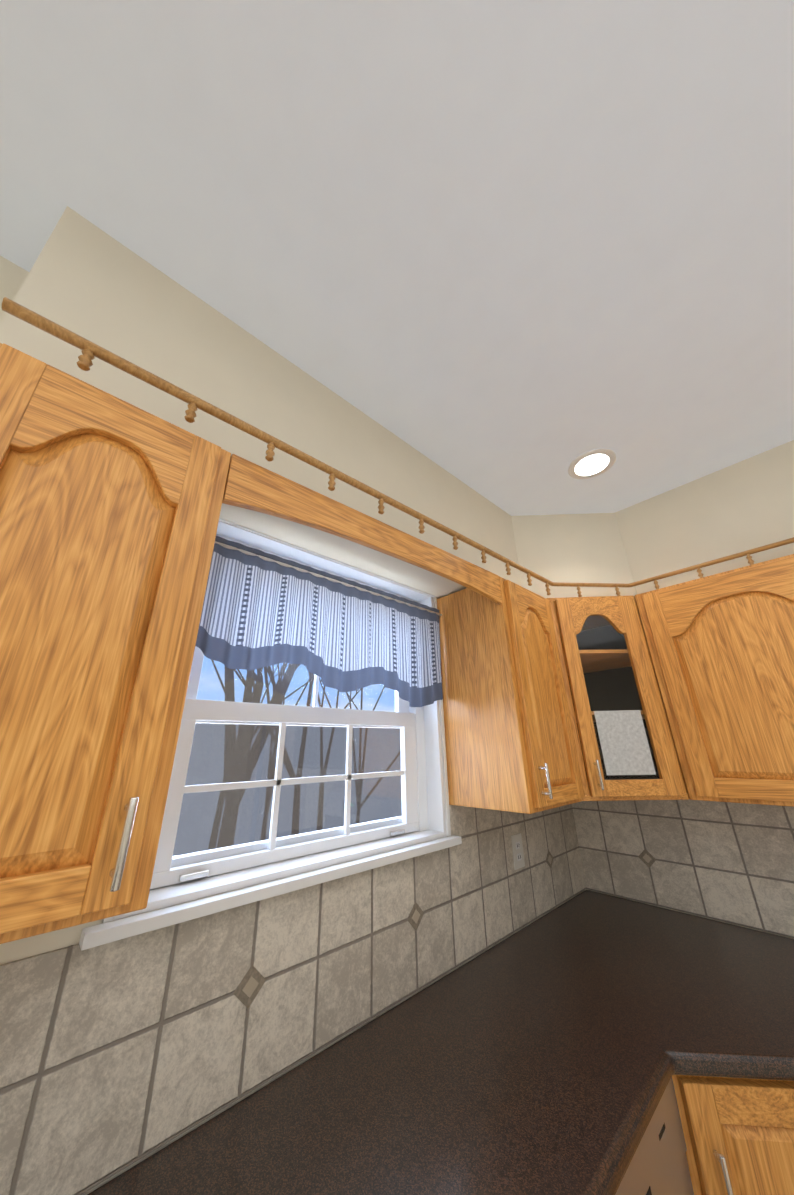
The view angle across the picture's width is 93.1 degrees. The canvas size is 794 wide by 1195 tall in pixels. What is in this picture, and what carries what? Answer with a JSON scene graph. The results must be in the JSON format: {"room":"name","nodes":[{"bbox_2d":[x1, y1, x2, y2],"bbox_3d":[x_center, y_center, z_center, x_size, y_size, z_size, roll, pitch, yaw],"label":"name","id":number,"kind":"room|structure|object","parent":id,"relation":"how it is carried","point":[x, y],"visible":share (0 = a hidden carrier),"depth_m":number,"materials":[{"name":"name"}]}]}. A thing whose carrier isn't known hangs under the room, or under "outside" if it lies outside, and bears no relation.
{"room":"kitchen","nodes":[
{"label":"kitchen","id":0,"kind":"room"},
{"bbox_2d":[0,256,584,1194],"bbox_3d":[-1.271,0.346,0.173,5.780,2.660,0.140,18,-29,-39],"label":"wall","id":1,"kind":"structure","parent":0,"point":[12,278],"depth_m":0.68,"materials":[{"name":"paint"}]},
{"bbox_2d":[0,343,230,943],"bbox_3d":[-0.565,0.050,0.620,0.363,0.773,0.377,18,-29,-39],"label":"upper cabinet","id":2,"kind":"object","parent":1,"relation":"attached to","point":[110,507],"visible":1,"depth_m":0.53,"materials":[{"name":"brown wood"}]},
{"bbox_2d":[79,518,461,950],"bbox_3d":[-0.228,0.242,1.228,1.032,1.090,0.185,18,-29,-39],"label":"window","id":3,"kind":"structure","parent":1,"relation":"in","point":[273,865],"depth_m":1.06,"materials":[{"name":"plastic"}]},
{"bbox_2d":[195,536,442,706],"bbox_3d":[-0.173,0.124,1.210,0.992,0.406,0.036,18,-29,-39],"label":"curtain valance","id":4,"kind":"object","parent":3,"relation":"attached to","point":[260,609],"visible":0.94,"depth_m":1.15,"materials":[{"name":"fabric"}]},
{"bbox_2d":[0,799,793,1194],"bbox_3d":[0.448,0.538,0.238,3.080,0.446,1.996,18,-29,-39],"label":"tile backsplash","id":5,"kind":"structure","parent":1,"relation":"attached to","point":[118,1055],"depth_m":0.86,"materials":[{"name":"beige tile"}]},
{"bbox_2d":[233,849,655,1008],"bbox_3d":[0.604,0.712,0.539,2.372,0.072,1.688,18,-29,-39],"label":"insert","id":6,"kind":"object","parent":5,"relation":"in","point":[249,987],"visible":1,"depth_m":0.82,"materials":[{"name":"tile"}]},
{"bbox_2d":[437,576,583,813],"bbox_3d":[0.444,0.370,1.496,0.380,0.795,0.377,18,-29,-39],"label":"upper cabinet","id":7,"kind":"object","parent":1,"relation":"attached to","point":[510,742],"visible":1,"depth_m":1.36,"materials":[{"name":"brown wood"}]},
{"bbox_2d":[222,454,501,604],"bbox_3d":[0.016,-0.137,1.095,0.998,0.137,0.020,18,-29,-39],"label":"valance board","id":8,"kind":"object","parent":7,"relation":"attached to","point":[249,485],"visible":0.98,"depth_m":0.94,"materials":[{"name":"brown wood"}]},
{"bbox_2d":[511,833,524,869],"bbox_3d":[0.494,1.034,1.533,0.072,0.116,0.007,18,-29,-39],"label":"wall outlet","id":9,"kind":"object","parent":1,"relation":"attached to","point":[517,850],"visible":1,"depth_m":1.53,"materials":[{"name":"beige plastic"}]},
{"bbox_2d":[0,0,793,515],"bbox_3d":[3.211,-0.630,1.628,13.740,0.080,4.805,18,-29,-39],"label":"ceiling","id":10,"kind":"structure","parent":0,"point":[514,256],"depth_m":0.81,"materials":[{"name":"paint"}]},
{"bbox_2d":[0,206,793,598],"bbox_3d":[0.691,-0.556,0.939,2.360,0.483,1.997,18,-29,-39],"label":"soffit","id":11,"kind":"structure","parent":10,"relation":"attached to","point":[92,282],"depth_m":1.19,"materials":[{"name":"paint"}]},
{"bbox_2d":[568,448,615,478],"bbox_3d":[0.819,-0.557,1.582,0.184,0.006,0.184,18,-29,-39],"label":"recessed light","id":12,"kind":"object","parent":10,"relation":"in","point":[592,463],"visible":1,"depth_m":1.57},
{"bbox_2d":[1,297,793,596],"bbox_3d":[0.711,-0.425,0.666,2.045,0.098,1.630,18,-29,-39],"label":"gallery","id":13,"kind":"object","parent":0,"point":[90,350],"visible":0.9,"depth_m":0.82,"materials":[{"name":"brown wood"}]},
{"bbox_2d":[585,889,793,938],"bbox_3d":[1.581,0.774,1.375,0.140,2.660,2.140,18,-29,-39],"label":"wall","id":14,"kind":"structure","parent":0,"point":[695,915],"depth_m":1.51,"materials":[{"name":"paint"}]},
{"bbox_2d":[546,596,689,800],"bbox_3d":[0.874,0.453,1.735,0.591,0.803,0.591,18,-29,-39],"label":"upper cabinet","id":15,"kind":"object","parent":14,"relation":"attached to","point":[625,746],"visible":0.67,"depth_m":1.52,"materials":[{"name":"brown wood"}]},
{"bbox_2d":[635,554,793,806],"bbox_3d":[1.368,0.306,1.388,0.377,0.803,0.624,18,-29,-39],"label":"upper cabinet","id":16,"kind":"object","parent":14,"relation":"attached to","point":[721,647],"visible":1,"depth_m":1.35,"materials":[{"name":"brown wood"}]},
{"bbox_3d":[0.335,0.948,-1.912,5.780,0.060,4.805,18,-29,-39],"label":"floor","id":17,"kind":"structure","parent":0,"visible":0},
{"bbox_2d":[615,1076,693,1194],"bbox_3d":[0.217,1.473,0.663,0.597,0.879,0.537,18,-29,-39],"label":"dishwasher","id":18,"kind":"object","parent":17,"relation":"on","point":[658,1165],"visible":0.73,"depth_m":0.73,"materials":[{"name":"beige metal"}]},
{"bbox_2d":[672,1075,793,1194],"bbox_3d":[0.875,1.612,1.045,0.908,0.881,0.871,18,-29,-39],"label":"base cabinet","id":19,"kind":"object","parent":17,"relation":"on","point":[738,1135],"visible":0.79,"depth_m":0.80,"materials":[{"name":"brown wood"}]},
{"bbox_3d":[-0.457,1.020,-0.499,1.017,0.881,1.491,18,-29,-39],"label":"base cabinet","id":20,"kind":"object","parent":17,"relation":"on","visible":0},
{"bbox_2d":[88,890,793,1194],"bbox_3d":[0.286,0.831,0.306,3.088,0.038,1.515,18,-29,-39],"label":"countertop","id":21,"kind":"structure","parent":20,"relation":"on","point":[552,1052],"depth_m":0.81,"materials":[{"name":"brown stone"}]},
{"label":"outside","id":22,"kind":"structure","parent":0,"visible":0},
{"bbox_2d":[173,655,401,855],"bbox_3d":[-10.179,0.161,11.886,40.000,20.000,0.001,18,-29,-39],"label":"sky","id":23,"kind":"structure","parent":22,"point":[258,815],"depth_m":15.23,"materials":[{"name":"blue"}]},
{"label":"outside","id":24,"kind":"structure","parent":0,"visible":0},
{"bbox_2d":[217,664,297,847],"bbox_3d":[-2.042,0.201,7.230,9.045,13.207,10.532,18,-29,-39],"label":"tree","id":25,"kind":"object","parent":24,"point":[240,745],"depth_m":5.76,"materials":[{"name":"brown plant"}]},
{"bbox_2d":[208,660,312,849],"bbox_3d":[-5.226,2.521,12.537,8.592,12.951,9.767,18,-29,-39],"label":"tree","id":26,"kind":"object","parent":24,"point":[220,805],"depth_m":11.35,"materials":[{"name":"brown plant"}]},
{"bbox_2d":[234,667,313,834],"bbox_3d":[-2.718,1.658,9.767,7.893,12.409,8.126,18,-29,-39],"label":"tree","id":27,"kind":"object","parent":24,"point":[296,801],"depth_m":9.11,"materials":[{"name":"brown plant"}]},
{"bbox_2d":[260,662,312,840],"bbox_3d":[-3.486,2.094,7.559,4.781,9.975,4.850,18,-29,-39],"label":"tree","id":28,"kind":"object","parent":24,"point":[270,771],"depth_m":7.80,"materials":[{"name":"brown plant"}]},
{"bbox_2d":[304,665,360,830],"bbox_3d":[-2.951,4.368,14.264,6.329,10.720,4.606,18,-29,-39],"label":"tree","id":29,"kind":"object","parent":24,"point":[320,809],"depth_m":12.55,"materials":[{"name":"brown plant"}]},
{"bbox_2d":[346,687,400,823],"bbox_3d":[-0.159,2.108,6.882,4.614,7.334,4.962,18,-29,-39],"label":"tree","id":30,"kind":"object","parent":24,"point":[358,787],"depth_m":5.90,"materials":[{"name":"brown plant"}]}
]}

